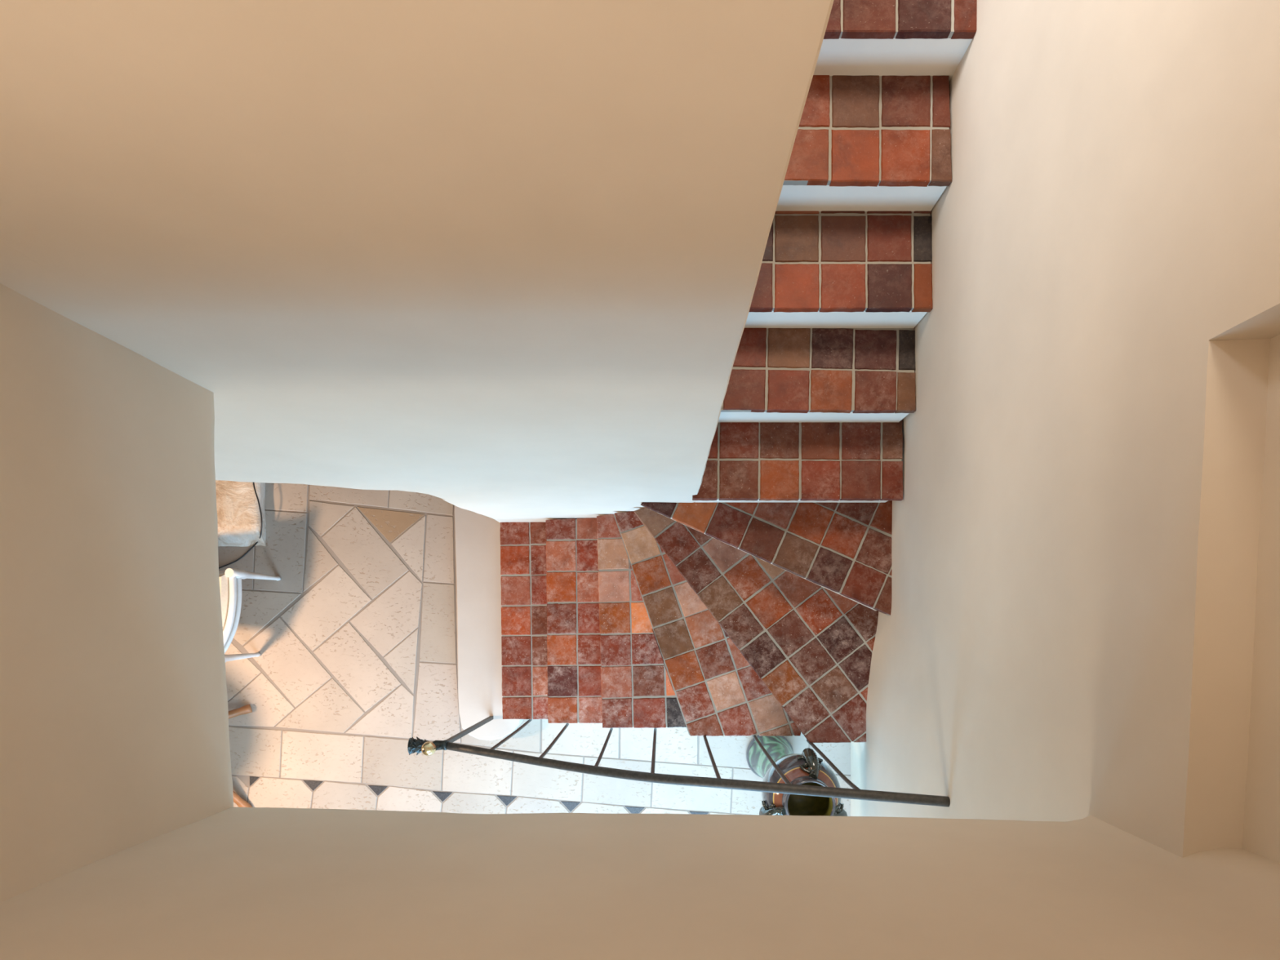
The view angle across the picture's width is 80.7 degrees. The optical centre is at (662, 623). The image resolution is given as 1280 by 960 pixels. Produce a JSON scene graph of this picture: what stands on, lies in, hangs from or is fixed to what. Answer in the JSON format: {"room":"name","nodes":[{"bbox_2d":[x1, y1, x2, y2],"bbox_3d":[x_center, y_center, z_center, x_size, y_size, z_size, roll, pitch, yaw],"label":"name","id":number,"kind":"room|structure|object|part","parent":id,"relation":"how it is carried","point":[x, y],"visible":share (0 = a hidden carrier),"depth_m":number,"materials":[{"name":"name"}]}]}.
{"room":"stairwell","nodes":[
{"label":"stairwell","id":0,"kind":"room"},
{"bbox_2d":[0,283,233,902],"bbox_3d":[-0.989,0.000,1.067,0.263,0.957,1.200,0,90,0],"label":"wall","id":1,"kind":"structure","parent":0,"point":[114,734],"depth_m":1.19,"materials":[{"name":"beige paint"}]},
{"bbox_2d":[0,0,834,522],"bbox_3d":[-1.283,-0.584,2.175,2.834,3.750,0.232,0,90,0],"label":"wall","id":2,"kind":"structure","parent":0,"point":[500,260],"depth_m":0.87,"materials":[{"name":"beige paint"}]},
{"bbox_2d":[217,482,850,816],"bbox_3d":[-1.575,0.100,4.100,5.850,0.100,7.200,0,90,0],"label":"floor","id":3,"kind":"structure","parent":0,"point":[356,638],"depth_m":4.05,"materials":[{"name":"tile"}]},
{"bbox_2d":[228,704,252,807],"bbox_3d":[-2.460,0.611,3.684,0.778,0.737,0.572,22,90,0],"label":"pedestal table","id":4,"kind":"object","parent":3,"relation":"on","point":[245,709],"visible":0.04,"depth_m":3.99,"materials":[{"name":"brown wood"}]},
{"bbox_2d":[215,480,266,546],"bbox_3d":[-2.389,-0.731,3.992,0.550,0.114,0.641,0,90,0],"label":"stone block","id":5,"kind":"object","parent":3,"relation":"on","point":[238,513],"visible":0.25,"depth_m":3.95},
{"bbox_2d":[218,482,262,568],"bbox_3d":[-2.198,-0.500,3.986,0.179,0.129,0.578,28,90,0],"label":"frame","id":6,"kind":"object","parent":3,"relation":"on","point":[242,556],"visible":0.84,"depth_m":3.95,"materials":[{"name":"black metal"}]},
{"bbox_2d":[218,568,280,662],"bbox_3d":[-2.381,-0.035,3.607,0.662,0.884,0.466,0,90,0],"label":"chair","id":7,"kind":"object","parent":3,"relation":"on","point":[230,579],"visible":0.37,"depth_m":3.64,"materials":[{"name":"white paint"}]},
{"bbox_3d":[-2.345,-0.035,3.638,0.491,0.055,0.420,0,90,0],"label":"seat","id":8,"kind":"part","parent":7,"relation":"part of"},
{"bbox_3d":[-2.342,-0.035,3.666,0.555,0.072,0.460,0,90,0],"label":"seat rail","id":9,"kind":"part","parent":7,"relation":"part of","materials":[{"name":"white paint"}]},
{"bbox_3d":[-2.183,0.174,3.834,0.050,0.429,0.049,0,90,0],"label":"leg","id":10,"kind":"part","parent":7,"relation":"part of","materials":[{"name":"white paint"}]},
{"bbox_3d":[-2.079,-0.245,3.834,0.058,0.430,0.046,0,90,0],"label":"leg","id":11,"kind":"part","parent":7,"relation":"part of","materials":[{"name":"white paint"}]},
{"bbox_2d":[454,0,977,742],"bbox_3d":[-0.088,-0.844,2.979,2.068,2.140,2.919,0,90,0],"label":"staircase","id":12,"kind":"structure","parent":3,"relation":"on","point":[752,606],"depth_m":2.93,"materials":[{"name":"tile"}]},
{"bbox_2d":[407,715,950,807],"bbox_3d":[-0.073,0.504,3.095,1.878,1.668,0.078,1,90,0],"label":"stair railing","id":13,"kind":"object","parent":12,"relation":"on","point":[427,748],"visible":1,"depth_m":2.52,"materials":[{"name":"metal"}]},
{"bbox_3d":[-0.898,0.479,2.885,0.055,0.053,0.055,0,90,0],"label":"brass knob","id":14,"kind":"part","parent":13,"relation":"part of","materials":[{"name":"gold metal"}]},
{"bbox_3d":[-0.892,0.490,3.487,0.017,0.883,0.018,0,90,0],"label":"newel post","id":15,"kind":"part","parent":13,"relation":"part of","materials":[{"name":"metal"}]},
{"bbox_3d":[-0.012,0.509,2.656,1.756,0.791,0.052,1,90,0],"label":"handrail","id":16,"kind":"part","parent":13,"relation":"part of","materials":[{"name":"metal"}]},
{"bbox_2d":[746,735,793,777],"bbox_3d":[0.575,0.705,3.688,0.254,0.720,0.254,0,90,0],"label":"vase","id":17,"kind":"object","parent":3,"relation":"on","point":[777,747],"visible":0.3,"depth_m":3.83,"materials":[{"name":"green glass"}]},
{"bbox_2d":[759,747,847,816],"bbox_3d":[0.575,0.688,3.125,0.358,0.402,0.358,0,90,0],"label":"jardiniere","id":18,"kind":"object","parent":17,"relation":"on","point":[805,768],"visible":0.7,"depth_m":3.04,"materials":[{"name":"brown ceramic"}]},
{"bbox_3d":[0.445,0.769,3.058,0.091,0.174,0.098,10,90,0],"label":"handle","id":19,"kind":"part","parent":18,"relation":"part of","materials":[{"name":"black ceramic"}]},
{"bbox_3d":[0.597,0.562,3.058,0.098,0.174,0.091,44,90,0],"label":"handle","id":20,"kind":"part","parent":18,"relation":"part of","materials":[{"name":"black ceramic"}]},
{"bbox_3d":[0.703,0.773,3.058,0.098,0.174,0.091,-26,90,0],"label":"handle","id":21,"kind":"part","parent":18,"relation":"part of","materials":[{"name":"black ceramic"}]},
{"bbox_2d":[0,807,1279,959],"bbox_3d":[0.025,0.511,1.066,2.150,0.961,0.298,0,90,0],"label":"wall","id":22,"kind":"structure","parent":0,"point":[232,883],"depth_m":1.08,"materials":[{"name":"beige paint"}]},
{"bbox_2d":[850,0,1279,862],"bbox_3d":[1.090,0.100,1.450,0.520,5.200,7.000,0,90,0],"label":"wall","id":23,"kind":"structure","parent":0,"point":[1083,621],"depth_m":1.51,"materials":[{"name":"beige paint"}]}
]}

